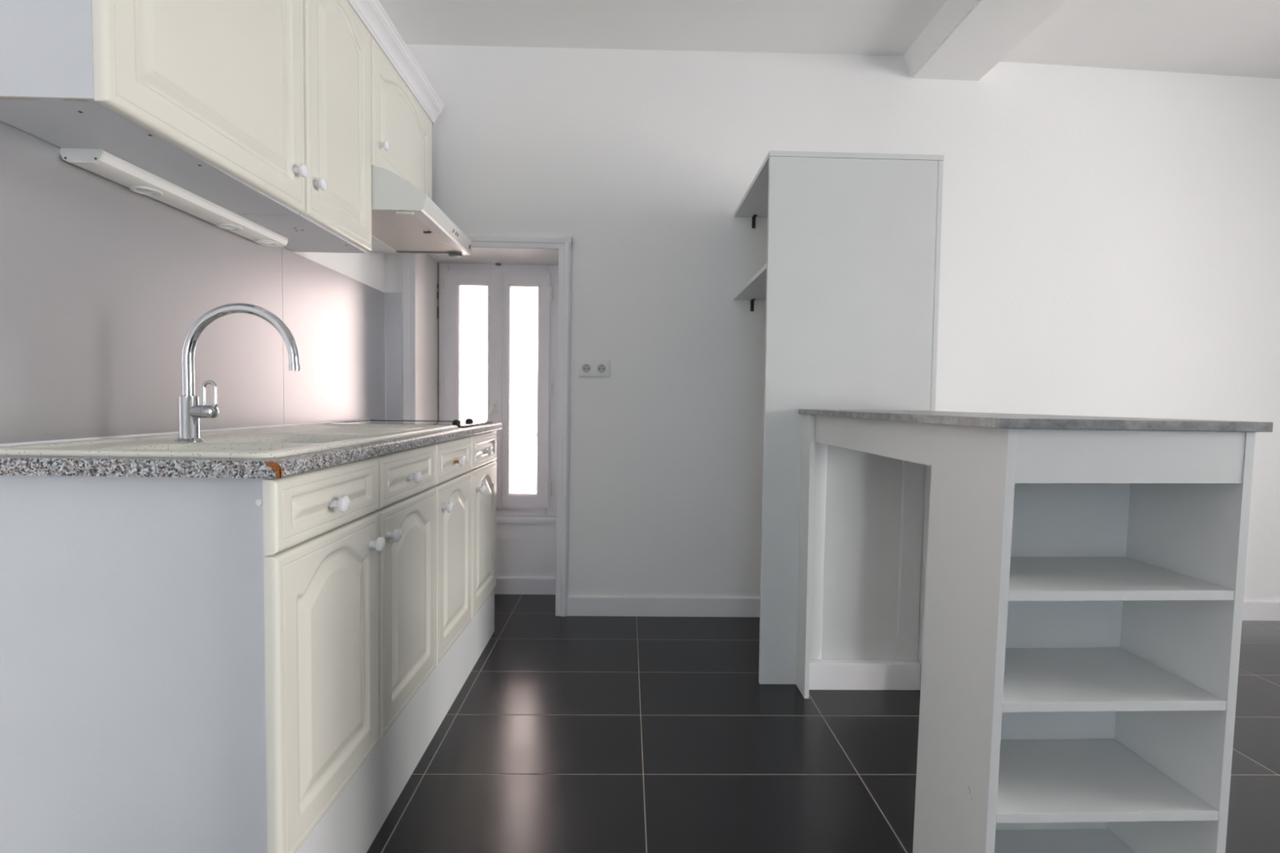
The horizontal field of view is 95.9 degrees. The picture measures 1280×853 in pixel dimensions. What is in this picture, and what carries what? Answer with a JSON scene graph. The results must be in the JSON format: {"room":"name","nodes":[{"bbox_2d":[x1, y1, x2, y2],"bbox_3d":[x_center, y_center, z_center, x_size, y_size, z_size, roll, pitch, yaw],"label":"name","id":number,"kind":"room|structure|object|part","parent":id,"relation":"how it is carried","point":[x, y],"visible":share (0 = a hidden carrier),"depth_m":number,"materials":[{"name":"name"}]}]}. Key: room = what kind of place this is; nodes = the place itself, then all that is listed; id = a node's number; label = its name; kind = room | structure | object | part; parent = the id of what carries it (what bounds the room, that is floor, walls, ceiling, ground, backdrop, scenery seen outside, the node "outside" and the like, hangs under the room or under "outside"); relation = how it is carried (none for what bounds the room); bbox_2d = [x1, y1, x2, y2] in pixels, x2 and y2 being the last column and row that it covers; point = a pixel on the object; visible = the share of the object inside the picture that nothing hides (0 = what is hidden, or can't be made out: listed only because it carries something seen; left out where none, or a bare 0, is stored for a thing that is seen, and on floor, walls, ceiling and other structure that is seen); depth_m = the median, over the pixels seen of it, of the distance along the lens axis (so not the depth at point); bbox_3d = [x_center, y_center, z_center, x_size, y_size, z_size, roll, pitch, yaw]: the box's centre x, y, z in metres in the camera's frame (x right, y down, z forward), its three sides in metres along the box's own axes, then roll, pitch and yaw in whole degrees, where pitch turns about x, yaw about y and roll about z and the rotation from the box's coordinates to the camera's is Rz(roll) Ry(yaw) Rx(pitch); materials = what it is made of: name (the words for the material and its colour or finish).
{"room":"kitchen","nodes":[
{"label":"kitchen","id":0,"kind":"room"},
{"bbox_2d":[0,120,384,292],"bbox_3d":[-1.235,-0.330,-0.020,0.200,2.690,6.044,1,3,-1],"label":"wall","id":1,"kind":"structure","parent":0,"point":[367,268],"depth_m":2.42,"materials":[{"name":"paint"}]},
{"bbox_2d":[0,121,284,444],"bbox_3d":[-1.166,-0.271,1.397,0.004,0.588,1.006,1,3,-1],"label":"backsplash","id":2,"kind":"structure","parent":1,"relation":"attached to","point":[104,283],"depth_m":1.27,"materials":[{"name":"metal"}]},
{"bbox_2d":[0,0,308,215],"bbox_3d":[-1.002,-0.918,1.236,0.295,0.729,0.600,1,3,-1],"label":"upper cabinet","id":3,"kind":"object","parent":1,"relation":"attached to","point":[204,97],"visible":1,"depth_m":1.13,"materials":[{"name":"white wood"}]},
{"bbox_3d":[-1.021,-0.907,0.944,0.245,0.726,0.016,1,3,-1],"label":"panel","id":4,"kind":"part","parent":3,"relation":"part of","materials":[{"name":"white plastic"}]},
{"bbox_3d":[-1.033,-0.565,1.251,0.245,0.016,0.567,1,3,-1],"label":"panel","id":5,"kind":"part","parent":3,"relation":"part of","materials":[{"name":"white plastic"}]},
{"bbox_2d":[59,147,288,247],"bbox_3d":[-1.121,-0.552,1.466,0.082,0.031,0.634,1,3,-1],"label":"light bar","id":6,"kind":"object","parent":3,"relation":"attached to","point":[100,162],"visible":1,"depth_m":1.33,"materials":[{"name":"white plastic"}]},
{"bbox_3d":[-0.895,-0.915,1.239,0.020,0.725,0.598,1,3,-1],"label":"door","id":7,"kind":"part","parent":3,"relation":"part of","materials":[{"name":"beige wood"}]},
{"bbox_3d":[-1.034,-0.933,1.527,0.245,0.726,0.016,1,3,-1],"label":"panel","id":8,"kind":"part","parent":3,"relation":"part of","materials":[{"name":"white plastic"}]},
{"bbox_3d":[-0.880,-0.664,1.498,0.032,0.033,0.033,1,3,-1],"label":"knob","id":9,"kind":"part","parent":3,"relation":"part of","materials":[{"name":"white ceramic"}]},
{"bbox_2d":[237,0,371,253],"bbox_3d":[-1.014,-0.942,1.739,0.295,0.727,0.399,1,3,-1],"label":"upper cabinet","id":10,"kind":"object","parent":1,"relation":"attached to","point":[336,218],"visible":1,"depth_m":1.72,"materials":[{"name":"white wood"}]},
{"bbox_3d":[-1.034,-0.934,1.547,0.245,0.726,0.016,1,3,-1],"label":"panel","id":11,"kind":"part","parent":10,"relation":"part of","materials":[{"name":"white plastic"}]},
{"bbox_3d":[-1.044,-0.588,1.754,0.245,0.016,0.366,1,3,-1],"label":"panel","id":12,"kind":"part","parent":10,"relation":"part of","materials":[{"name":"white plastic"}]},
{"bbox_3d":[-0.882,-0.668,1.593,0.032,0.033,0.033,1,3,-1],"label":"knob","id":13,"kind":"part","parent":10,"relation":"part of","materials":[{"name":"white ceramic"}]},
{"bbox_3d":[-1.043,-0.951,1.930,0.245,0.726,0.016,1,3,-1],"label":"panel","id":14,"kind":"part","parent":10,"relation":"part of","materials":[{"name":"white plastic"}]},
{"bbox_3d":[-0.906,-0.941,1.742,0.020,0.716,0.397,1,3,-1],"label":"door","id":15,"kind":"part","parent":10,"relation":"part of","materials":[{"name":"beige wood"}]},
{"bbox_2d":[281,247,385,424],"bbox_3d":[-1.186,-0.311,2.303,0.004,0.588,0.806,1,3,-1],"label":"panel","id":16,"kind":"object","parent":1,"relation":"attached to","point":[335,321],"visible":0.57,"depth_m":2.21,"materials":[{"name":"metal"}]},
{"bbox_2d":[384,292,386,419],"bbox_3d":[-1.189,-0.329,2.698,0.006,0.589,0.006,1,3,-1],"label":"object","id":17,"kind":"object","parent":16,"relation":"attached to","point":[385,390],"visible":1,"depth_m":2.70,"materials":[{"name":"metal"}]},
{"bbox_2d":[370,36,431,199],"bbox_3d":[-1.022,-1.112,2.235,0.295,0.430,0.599,1,3,-1],"label":"upper cabinet","id":18,"kind":"object","parent":1,"relation":"attached to","point":[402,131],"visible":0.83,"depth_m":2.15,"materials":[{"name":"white wood"}]},
{"bbox_3d":[-0.887,-0.975,2.002,0.032,0.033,0.033,1,3,-1],"label":"knob","id":19,"kind":"part","parent":18,"relation":"part of","materials":[{"name":"white ceramic"}]},
{"bbox_2d":[346,0,444,124],"bbox_3d":[-0.875,-1.336,1.720,0.056,0.082,1.652,1,3,-1],"label":"crown molding","id":20,"kind":"structure","parent":18,"relation":"on","point":[371,14],"depth_m":2.08,"materials":[{"name":"paint"}]},
{"bbox_2d":[370,165,473,257],"bbox_3d":[-0.952,-0.815,2.250,0.444,0.157,0.598,1,3,-1],"label":"extractor hood","id":21,"kind":"object","parent":1,"relation":"attached to","point":[405,220],"visible":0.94,"depth_m":2.13,"materials":[{"name":"white metal"}]},
{"bbox_3d":[-0.737,-0.773,2.305,0.010,0.028,0.105,1,3,-1],"label":"control panel","id":22,"kind":"part","parent":21,"relation":"part of","materials":[{"name":"white plastic"}]},
{"bbox_2d":[366,594,1279,852],"bbox_3d":[2.413,1.127,0.100,7.540,0.120,6.394,1,3,-1],"label":"floor","id":23,"kind":"structure","parent":0,"point":[569,734],"depth_m":1.70,"materials":[{"name":"tile"}]},
{"bbox_2d":[0,444,435,852],"bbox_3d":[-0.873,0.511,1.348,0.590,0.900,0.798,1,3,-1],"label":"base cabinet","id":24,"kind":"object","parent":23,"relation":"on","point":[188,664],"visible":0.99,"depth_m":0.97,"materials":[{"name":"white wood"}]},
{"bbox_3d":[-0.890,0.527,0.976,0.540,0.900,0.018,1,3,-1],"label":"panel","id":25,"kind":"part","parent":24,"relation":"part of","materials":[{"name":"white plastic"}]},
{"bbox_2d":[0,422,502,478],"bbox_3d":[-0.886,0.029,1.737,0.587,0.028,1.645,1,3,-1],"label":"countertop","id":26,"kind":"structure","parent":24,"relation":"on","point":[25,465],"depth_m":0.92,"materials":[{"name":"stone"}]},
{"bbox_2d":[0,418,370,446],"bbox_3d":[-1.174,0.006,1.729,0.008,0.010,1.643,1,3,-1],"label":"bead","id":27,"kind":"object","parent":26,"relation":"on","point":[277,425],"visible":0.48,"depth_m":1.34},
{"bbox_2d":[0,423,457,458],"bbox_3d":[-0.873,0.105,1.502,0.495,0.178,1.094,1,3,-1],"label":"sink","id":28,"kind":"object","parent":26,"relation":"in","point":[291,440],"visible":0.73,"depth_m":1.20,"materials":[{"name":"ceramic"}]},
{"bbox_2d":[174,302,300,442],"bbox_3d":[-0.850,-0.113,1.222,0.257,0.294,0.049,1,3,-1],"label":"mixer tap","id":29,"kind":"object","parent":26,"relation":"on","point":[190,412],"visible":1,"depth_m":1.21,"materials":[{"name":"silver metal"}]},
{"bbox_2d":[174,380,218,442],"bbox_3d":[-0.936,-0.033,1.224,0.088,0.130,0.049,1,3,-1],"label":"tap","id":30,"kind":"object","parent":29,"relation":"on","point":[190,412],"depth_m":1.21,"materials":[{"name":"silver metal"}]},
{"bbox_3d":[-0.843,-0.161,1.220,0.242,0.198,0.022,1,3,-1],"label":"spout","id":31,"kind":"part","parent":29,"relation":"part of","materials":[{"name":"silver metal"}]},
{"bbox_2d":[322,417,492,427],"bbox_3d":[-0.893,-0.022,2.270,0.523,0.027,0.431,1,3,-1],"label":"cooktop","id":32,"kind":"object","parent":26,"relation":"in","point":[468,422],"visible":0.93,"depth_m":2.26,"materials":[{"name":"black glass"}]},
{"bbox_3d":[-0.893,-0.012,2.270,0.517,0.005,0.425,1,3,-1],"label":"glass plate","id":33,"kind":"part","parent":32,"relation":"part of","materials":[{"name":"black glass"}]},
{"bbox_3d":[-0.670,-0.015,2.107,0.030,0.020,0.030,1,3,-1],"label":"knob","id":34,"kind":"part","parent":32,"relation":"part of","materials":[{"name":"black plastic"}]},
{"bbox_3d":[-0.673,-0.022,2.277,0.030,0.020,0.030,1,3,-1],"label":"knob","id":35,"kind":"part","parent":32,"relation":"part of","materials":[{"name":"black plastic"}]},
{"bbox_3d":[-0.607,0.141,1.137,0.020,0.125,0.397,1,3,-1],"label":"drawer","id":36,"kind":"part","parent":24,"relation":"part of","materials":[{"name":"beige wood"}]},
{"bbox_3d":[-0.613,0.479,1.152,0.020,0.549,0.397,1,3,-1],"label":"door","id":37,"kind":"part","parent":24,"relation":"part of","materials":[{"name":"beige wood"}]},
{"bbox_3d":[-0.586,0.151,1.126,0.032,0.033,0.033,1,3,-1],"label":"knob","id":38,"kind":"part","parent":24,"relation":"part of","materials":[{"name":"white ceramic"}]},
{"bbox_3d":[-0.589,0.264,1.292,0.032,0.033,0.033,1,3,-1],"label":"knob","id":39,"kind":"part","parent":24,"relation":"part of","materials":[{"name":"white ceramic"}]},
{"bbox_3d":[-0.591,0.261,1.384,0.032,0.033,0.033,1,3,-1],"label":"knob","id":40,"kind":"part","parent":24,"relation":"part of","materials":[{"name":"white ceramic"}]},
{"bbox_3d":[-0.621,0.467,1.552,0.020,0.556,0.397,1,3,-1],"label":"door","id":41,"kind":"part","parent":24,"relation":"part of","materials":[{"name":"beige wood"}]},
{"bbox_3d":[-0.616,0.124,1.537,0.020,0.127,0.397,1,3,-1],"label":"drawer","id":42,"kind":"part","parent":24,"relation":"part of","materials":[{"name":"beige wood"}]},
{"bbox_3d":[-0.595,0.134,1.526,0.032,0.033,0.033,1,3,-1],"label":"knob","id":43,"kind":"part","parent":24,"relation":"part of","materials":[{"name":"white ceramic"}]},
{"bbox_2d":[295,589,494,852],"bbox_3d":[-0.636,0.833,1.778,0.013,0.226,1.576,1,3,-1],"label":"plinth","id":44,"kind":"object","parent":23,"relation":"on","point":[355,818],"visible":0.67,"depth_m":1.48,"materials":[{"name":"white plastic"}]},
{"bbox_2d":[431,435,471,666],"bbox_3d":[-0.885,0.409,1.944,0.590,0.750,0.398,1,3,-1],"label":"base cabinet","id":45,"kind":"object","parent":23,"relation":"on","point":[453,486],"visible":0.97,"depth_m":1.92,"materials":[{"name":"white wood"}]},
{"bbox_3d":[-0.600,0.251,1.795,0.032,0.033,0.033,1,3,-1],"label":"knob","id":46,"kind":"part","parent":45,"relation":"part of","materials":[{"name":"white ceramic"}]},
{"bbox_3d":[-0.625,0.107,1.936,0.020,0.128,0.397,1,3,-1],"label":"drawer","id":47,"kind":"part","parent":45,"relation":"part of","materials":[{"name":"beige wood"}]},
{"bbox_3d":[-0.594,0.117,1.925,0.014,0.033,0.033,1,3,-1],"label":"knob","id":48,"kind":"part","parent":45,"relation":"part of","materials":[{"name":"white ceramic"}]},
{"bbox_2d":[468,430,496,618],"bbox_3d":[-0.895,0.467,2.347,0.590,0.900,0.398,1,3,-1],"label":"base cabinet","id":49,"kind":"object","parent":23,"relation":"on","point":[483,471],"visible":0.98,"depth_m":2.31,"materials":[{"name":"white wood"}]},
{"bbox_3d":[-0.609,0.239,2.200,0.032,0.033,0.033,1,3,-1],"label":"knob","id":50,"kind":"part","parent":49,"relation":"part of","materials":[{"name":"white ceramic"}]},
{"bbox_3d":[-0.634,0.091,2.336,0.020,0.130,0.397,1,3,-1],"label":"drawer","id":51,"kind":"part","parent":49,"relation":"part of","materials":[{"name":"beige wood"}]},
{"bbox_3d":[-0.612,0.101,2.325,0.032,0.033,0.033,1,3,-1],"label":"knob","id":52,"kind":"part","parent":49,"relation":"part of","materials":[{"name":"white ceramic"}]},
{"bbox_2d":[733,151,944,690],"bbox_3d":[0.752,-0.023,2.403,0.632,1.924,0.715,1,3,-1],"label":"shelving unit","id":53,"kind":"object","parent":23,"relation":"on","point":[848,282],"visible":0.84,"depth_m":2.08,"materials":[{"name":"white wood"}]},
{"bbox_3d":[0.749,-0.590,2.408,0.602,0.019,0.654,1,3,-1],"label":"shelf","id":54,"kind":"part","parent":53,"relation":"part of","materials":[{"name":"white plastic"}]},
{"bbox_3d":[1.054,-0.009,2.431,0.027,1.904,0.673,1,3,-1],"label":"panel","id":55,"kind":"part","parent":53,"relation":"part of","materials":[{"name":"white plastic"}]},
{"bbox_2d":[795,413,933,698],"bbox_3d":[0.818,0.474,1.688,0.466,0.996,0.844,1,3,-1],"label":"support","id":56,"kind":"object","parent":23,"relation":"on","point":[912,442],"visible":0.45,"depth_m":1.99,"materials":[{"name":"white wood"}]},
{"bbox_3d":[0.588,0.455,2.053,0.022,0.996,0.102,1,3,-1],"label":"leg","id":57,"kind":"part","parent":56,"relation":"part of","materials":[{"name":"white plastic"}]},
{"bbox_3d":[1.034,0.461,2.063,0.016,0.996,0.102,1,3,-1],"label":"leg","id":58,"kind":"part","parent":56,"relation":"part of","materials":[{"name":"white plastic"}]},
{"bbox_2d":[799,408,1273,431],"bbox_3d":[0.832,-0.027,1.535,0.496,0.017,1.103,1,3,-1],"label":"countertop","id":59,"kind":"structure","parent":56,"relation":"on","point":[996,420],"depth_m":0.99,"materials":[{"name":"grey stone"}]},
{"bbox_2d":[912,423,1255,852],"bbox_3d":[0.838,0.498,1.144,0.449,0.996,0.244,1,3,-1],"label":"shelf unit","id":60,"kind":"object","parent":23,"relation":"on","point":[1084,593],"visible":0.87,"depth_m":1.11,"materials":[{"name":"white wood"}]},
{"bbox_3d":[0.627,0.495,1.139,0.027,0.996,0.244,1,3,-1],"label":"panel","id":61,"kind":"part","parent":60,"relation":"part of","materials":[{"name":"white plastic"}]},
{"bbox_3d":[0.836,0.494,1.253,0.415,0.996,0.016,1,3,-1],"label":"panel","id":62,"kind":"part","parent":60,"relation":"part of","materials":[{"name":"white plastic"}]},
{"bbox_3d":[0.828,0.894,1.151,0.404,0.022,0.222,1,3,-1],"label":"shelf","id":63,"kind":"part","parent":60,"relation":"part of","materials":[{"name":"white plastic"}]},
{"bbox_3d":[0.833,0.693,1.142,0.404,0.022,0.222,1,3,-1],"label":"shelf","id":64,"kind":"part","parent":60,"relation":"part of","materials":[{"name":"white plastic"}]},
{"bbox_3d":[0.839,0.491,1.133,0.404,0.022,0.222,1,3,-1],"label":"shelf","id":65,"kind":"part","parent":60,"relation":"part of","materials":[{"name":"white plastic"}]},
{"bbox_3d":[0.844,0.292,1.124,0.404,0.022,0.222,1,3,-1],"label":"shelf","id":66,"kind":"part","parent":60,"relation":"part of","materials":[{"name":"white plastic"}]},
{"bbox_3d":[1.049,0.501,1.149,0.027,0.996,0.244,1,3,-1],"label":"panel","id":67,"kind":"part","parent":60,"relation":"part of","materials":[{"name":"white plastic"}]},
{"bbox_2d":[377,0,1279,79],"bbox_3d":[2.457,-1.650,-0.097,7.540,0.253,6.244,1,3,-1],"label":"ceiling","id":68,"kind":"structure","parent":0,"point":[1226,37],"depth_m":2.48,"materials":[{"name":"paint"}]},
{"bbox_2d":[384,44,1279,600],"bbox_3d":[2.369,-0.403,2.992,7.140,2.680,0.420,1,3,-1],"label":"wall","id":69,"kind":"structure","parent":0,"point":[1110,242],"depth_m":2.74,"materials":[{"name":"paint"}]},
{"bbox_2d":[386,292,401,419],"bbox_3d":[-1.153,-0.329,2.704,0.076,0.590,0.004,1,3,-1],"label":"panel","id":70,"kind":"object","parent":69,"relation":"attached to","point":[393,312],"visible":1,"depth_m":2.70,"materials":[{"name":"metal"}]},
{"bbox_2d":[400,234,571,616],"bbox_3d":[-0.726,0.003,2.720,0.787,1.799,0.022,1,3,-1],"label":"trim","id":71,"kind":"structure","parent":69,"relation":"attached to","point":[563,244],"depth_m":2.70,"materials":[{"name":"paint"}]},
{"bbox_2d":[436,262,558,524],"bbox_3d":[-0.727,-0.165,3.008,0.661,1.357,0.149,1,3,-1],"label":"window","id":72,"kind":"structure","parent":69,"relation":"in","point":[540,507],"depth_m":3.00,"materials":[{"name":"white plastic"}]},
{"bbox_3d":[-0.894,-0.188,3.024,0.240,1.226,0.057,1,3,-1],"label":"sash","id":73,"kind":"part","parent":72,"relation":"part of","materials":[{"name":"white plastic"}]},
{"bbox_3d":[-0.764,-0.057,2.962,0.043,0.128,0.049,1,3,-1],"label":"lever","id":74,"kind":"part","parent":72,"relation":"part of","materials":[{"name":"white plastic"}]},
{"bbox_3d":[-0.751,-0.100,2.986,0.022,0.070,0.010,1,3,-1],"label":"handle","id":75,"kind":"part","parent":72,"relation":"part of","materials":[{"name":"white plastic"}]},
{"bbox_3d":[-0.596,-0.183,3.031,0.244,1.226,0.057,1,3,-1],"label":"sash","id":76,"kind":"part","parent":72,"relation":"part of","materials":[{"name":"white plastic"}]},
{"bbox_3d":[-0.738,0.491,3.070,0.656,0.041,0.062,1,3,-1],"label":"sill","id":77,"kind":"part","parent":72,"relation":"part of","materials":[{"name":"paint"}]},
{"bbox_2d":[494,576,555,594],"bbox_3d":[-0.743,0.843,3.064,0.658,0.090,0.014,1,3,-1],"label":"baseboard","id":78,"kind":"structure","parent":69,"relation":"attached to","point":[504,584],"depth_m":3.06,"materials":[{"name":"paint"}]},
{"bbox_2d":[578,360,609,377],"bbox_3d":[-0.217,-0.274,2.720,0.146,0.077,0.020,1,3,-1],"label":"double socket","id":79,"kind":"object","parent":69,"relation":"attached to","point":[597,368],"visible":1,"depth_m":2.72,"materials":[{"name":"white plastic"}]},
{"bbox_2d":[567,595,1279,620],"bbox_3d":[2.766,0.904,2.841,6.295,0.095,0.014,1,3,-1],"label":"baseboard","id":80,"kind":"structure","parent":69,"relation":"attached to","point":[577,605],"depth_m":2.78,"materials":[{"name":"paint"}]},
{"bbox_2d":[903,0,1066,80],"bbox_3d":[1.469,-1.568,-0.166,0.380,0.142,5.744,1,3,-1],"label":"beam","id":81,"kind":"structure","parent":69,"relation":"attached to","point":[965,40],"depth_m":2.41,"materials":[{"name":"paint"}]},
{"label":"outside","id":82,"kind":"structure","parent":0,"visible":0},
{"bbox_2d":[511,431,537,437],"bbox_3d":[-0.685,0.497,3.461,1.600,0.948,0.032,1,3,-1],"label":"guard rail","id":83,"kind":"object","parent":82,"point":[523,434],"visible":0.12,"depth_m":3.43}
]}

